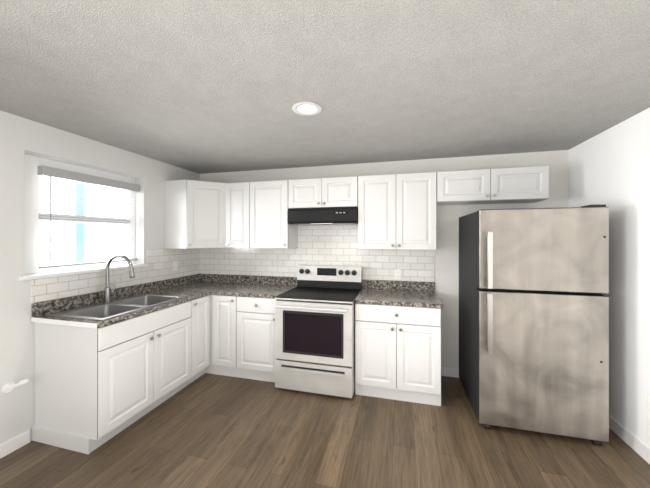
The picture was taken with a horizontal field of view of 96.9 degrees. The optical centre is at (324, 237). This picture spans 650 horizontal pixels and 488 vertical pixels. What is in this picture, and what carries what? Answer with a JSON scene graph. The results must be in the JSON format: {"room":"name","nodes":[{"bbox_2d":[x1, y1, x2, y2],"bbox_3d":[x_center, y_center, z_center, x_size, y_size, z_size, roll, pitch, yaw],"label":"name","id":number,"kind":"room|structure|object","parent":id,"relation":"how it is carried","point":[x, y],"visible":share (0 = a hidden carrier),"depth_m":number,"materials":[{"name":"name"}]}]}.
{"room":"kitchen","nodes":[
{"label":"kitchen","id":0,"kind":"room"},
{"bbox_2d":[0,110,199,443],"bbox_3d":[-2.485,0.316,1.223,0.160,2.366,5.600,0,0,15],"label":"wall","id":1,"kind":"structure","parent":0,"point":[20,137],"depth_m":2.09,"materials":[{"name":"white paint"}]},
{"bbox_2d":[0,430,29,458],"bbox_3d":[-2.630,1.451,0.316,0.016,0.094,3.710,0,0,15],"label":"baseboard","id":2,"kind":"structure","parent":1,"relation":"attached to","point":[22,439],"depth_m":2.02,"materials":[{"name":"white wood"}]},
{"bbox_2d":[2,379,28,392],"bbox_3d":[-2.132,1.026,1.991,0.133,0.092,0.083,0,0,15],"label":"stub","id":3,"kind":"object","parent":1,"relation":"attached to","point":[7,387],"visible":1,"depth_m":1.99,"materials":[{"name":"white plastic"}]},
{"bbox_2d":[25,154,134,274],"bbox_3d":[-2.178,-0.177,2.608,0.052,0.918,1.002,0,0,15],"label":"window","id":4,"kind":"structure","parent":1,"relation":"in","point":[94,237],"depth_m":2.52,"materials":[{"name":"glass"}]},
{"bbox_2d":[37,166,139,268],"bbox_3d":[-2.101,-0.160,2.647,0.065,0.797,0.851,0,0,15],"label":"window blinds","id":5,"kind":"object","parent":4,"relation":"attached to","point":[62,174],"visible":0.96,"depth_m":2.53,"materials":[{"name":"white plastic"}]},
{"bbox_2d":[19,264,147,280],"bbox_3d":[-2.089,0.292,2.584,0.137,0.028,1.066,0,0,15],"label":"window sill","id":6,"kind":"structure","parent":1,"relation":"attached to","point":[58,273],"depth_m":2.38,"materials":[{"name":"white wood"}]},
{"bbox_2d":[31,249,198,302],"bbox_3d":[-1.932,0.305,3.007,0.007,0.355,1.830,0,0,15],"label":"tile backsplash","id":7,"kind":"structure","parent":1,"relation":"attached to","point":[159,261],"depth_m":2.83,"materials":[{"name":"white tile"}]},
{"bbox_2d":[173,261,177,270],"bbox_3d":[-1.800,0.339,3.479,0.010,0.116,0.070,0,0,15],"label":"outlet","id":8,"kind":"object","parent":7,"relation":"attached to","point":[175,265],"visible":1,"depth_m":3.47,"materials":[{"name":"white plastic"}]},
{"bbox_2d":[0,373,649,487],"bbox_3d":[-0.356,1.559,0.668,4.640,0.120,6.000,0,0,15],"label":"floor","id":9,"kind":"structure","parent":0,"point":[206,430],"depth_m":2.02,"materials":[{"name":"brown wood"}]},
{"bbox_2d":[212,295,235,376],"bbox_3d":[-1.029,1.060,3.411,0.334,0.876,0.626,0,0,15],"label":"base cabinet","id":10,"kind":"object","parent":9,"relation":"on","point":[223,306],"depth_m":3.11,"materials":[{"name":"white wood"}]},
{"bbox_2d":[236,296,276,381],"bbox_3d":[-0.631,1.060,3.307,0.488,0.876,0.626,0,0,15],"label":"base cabinet","id":11,"kind":"object","parent":9,"relation":"on","point":[255,316],"depth_m":3.01,"materials":[{"name":"white wood"}]},
{"bbox_2d":[275,265,361,397],"bbox_3d":[-0.042,0.913,3.044,0.771,1.172,0.784,0,0,15],"label":"stove","id":12,"kind":"object","parent":9,"relation":"on","point":[315,330],"visible":1,"depth_m":2.75,"materials":[{"name":"silver metal"}]},
{"bbox_2d":[355,303,440,405],"bbox_3d":[0.735,1.060,2.943,0.767,0.876,0.642,0,0,15],"label":"base cabinet","id":13,"kind":"object","parent":9,"relation":"on","point":[398,348],"depth_m":2.63,"materials":[{"name":"white wood"}]},
{"bbox_2d":[32,274,442,327],"bbox_3d":[-0.482,0.552,2.638,2.997,0.135,1.845,0,0,15],"label":"countertop","id":14,"kind":"structure","parent":13,"relation":"on","point":[376,292],"depth_m":3.04,"materials":[{"name":"stone"}]},
{"bbox_2d":[31,317,96,328],"bbox_3d":[-1.859,0.603,2.042,0.630,0.033,0.003,0,0,15],"label":"cap","id":15,"kind":"object","parent":14,"relation":"attached to","point":[67,323],"visible":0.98,"depth_m":2.04,"materials":[{"name":"white wood"}]},
{"bbox_2d":[48,294,185,320],"bbox_3d":[-1.721,0.673,2.499,0.525,0.190,0.835,0,0,15],"label":"sink","id":16,"kind":"object","parent":14,"relation":"in","point":[112,309],"visible":0.5,"depth_m":2.49,"materials":[{"name":"metal"}]},
{"bbox_2d":[103,254,134,302],"bbox_3d":[-1.830,0.362,2.566,0.286,0.431,0.111,0,0,15],"label":"faucet","id":17,"kind":"object","parent":14,"relation":"on","point":[108,291],"visible":1,"depth_m":2.56,"materials":[{"name":"silver metal"}]},
{"bbox_2d":[459,204,608,445],"bbox_3d":[1.706,0.629,2.512,0.836,1.737,0.871,0,0,15],"label":"refrigerator","id":18,"kind":"object","parent":9,"relation":"on","point":[533,324],"visible":1,"depth_m":2.15,"materials":[{"name":"silver metal"}]},
{"bbox_2d":[0,0,649,173],"bbox_3d":[-0.356,-0.927,0.668,4.640,0.120,6.000,0,0,15],"label":"ceiling","id":19,"kind":"structure","parent":0,"point":[206,86],"depth_m":1.54,"materials":[{"name":"white paint"}]},
{"bbox_2d":[292,101,321,115],"bbox_3d":[-0.120,-0.861,1.930,0.200,0.010,0.200,0,0,15],"label":"recessed light","id":20,"kind":"object","parent":19,"relation":"in","point":[305,108],"visible":1,"depth_m":1.92,"materials":[{"name":"white plastic"}]},
{"bbox_2d":[200,150,567,368],"bbox_3d":[0.376,0.316,3.475,4.640,2.366,0.200,0,0,15],"label":"wall","id":21,"kind":"structure","parent":0,"point":[446,266],"depth_m":3.12,"materials":[{"name":"white paint"}]},
{"bbox_2d":[164,180,183,248],"bbox_3d":[-1.481,-0.266,3.539,0.607,0.780,0.607,0,0,15],"label":"upper cabinet","id":22,"kind":"object","parent":21,"relation":"attached to","point":[173,189],"depth_m":3.29,"materials":[{"name":"white wood"}]},
{"bbox_2d":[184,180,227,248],"bbox_3d":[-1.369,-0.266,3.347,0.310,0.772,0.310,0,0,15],"label":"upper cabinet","id":23,"kind":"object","parent":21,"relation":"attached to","point":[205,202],"depth_m":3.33,"materials":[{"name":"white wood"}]},
{"bbox_2d":[228,182,251,247],"bbox_3d":[-0.995,-0.266,3.560,0.321,0.780,0.321,0,0,15],"label":"upper cabinet","id":24,"kind":"object","parent":21,"relation":"attached to","point":[239,194],"depth_m":3.40,"materials":[{"name":"white wood"}]},
{"bbox_2d":[252,180,297,248],"bbox_3d":[-0.608,-0.266,3.459,0.479,0.780,0.321,0,0,15],"label":"upper cabinet","id":25,"kind":"object","parent":21,"relation":"attached to","point":[271,229],"depth_m":3.30,"materials":[{"name":"white wood"}]},
{"bbox_2d":[199,225,433,285],"bbox_3d":[-0.255,0.208,3.531,2.989,0.714,0.007,0,0,15],"label":"tile backsplash","id":26,"kind":"structure","parent":21,"relation":"attached to","point":[328,245],"depth_m":3.47,"materials":[{"name":"white tile"}]},
{"bbox_2d":[395,269,400,279],"bbox_3d":[0.821,0.414,3.241,0.070,0.116,0.010,0,0,15],"label":"outlet","id":27,"kind":"object","parent":26,"relation":"attached to","point":[397,274],"visible":1,"depth_m":3.24,"materials":[{"name":"white plastic"}]},
{"bbox_2d":[288,176,359,208],"bbox_3d":[0.005,-0.493,3.299,0.787,0.326,0.321,0,0,15],"label":"upper cabinet","id":28,"kind":"object","parent":21,"relation":"attached to","point":[333,191],"depth_m":3.14,"materials":[{"name":"white wood"}]},
{"bbox_2d":[287,207,357,224],"bbox_3d":[0.001,-0.239,3.281,0.776,0.178,0.356,0,0,15],"label":"range hood","id":29,"kind":"object","parent":28,"relation":"attached to","point":[327,216],"visible":0.96,"depth_m":3.12,"materials":[{"name":"black metal"}]},
{"bbox_2d":[356,172,439,249],"bbox_3d":[0.766,-0.266,3.101,0.784,0.780,0.321,0,0,15],"label":"upper cabinet","id":30,"kind":"object","parent":21,"relation":"attached to","point":[397,211],"depth_m":2.94,"materials":[{"name":"white wood"}]},
{"bbox_2d":[441,367,458,377],"bbox_3d":[1.776,1.451,2.999,1.210,0.094,0.012,0,0,15],"label":"baseboard","id":31,"kind":"structure","parent":21,"relation":"attached to","point":[445,371],"depth_m":3.10,"materials":[{"name":"white wood"}]},
{"bbox_2d":[440,166,548,204],"bbox_3d":[1.608,-0.504,2.881,0.954,0.303,0.321,0,0,15],"label":"upper cabinet","id":32,"kind":"object","parent":21,"relation":"attached to","point":[518,184],"depth_m":2.73,"materials":[{"name":"white wood"}]},
{"bbox_2d":[568,108,649,448],"bbox_3d":[1.792,0.316,0.108,0.200,2.366,5.600,0,0,15],"label":"wall","id":33,"kind":"structure","parent":0,"point":[610,168],"depth_m":2.11,"materials":[{"name":"white paint"}]},
{"bbox_2d":[609,415,649,463],"bbox_3d":[1.688,1.451,0.136,0.016,0.094,5.599,0,0,15],"label":"baseboard","id":34,"kind":"structure","parent":33,"relation":"attached to","point":[633,442],"depth_m":2.06,"materials":[{"name":"white wood"}]}
]}

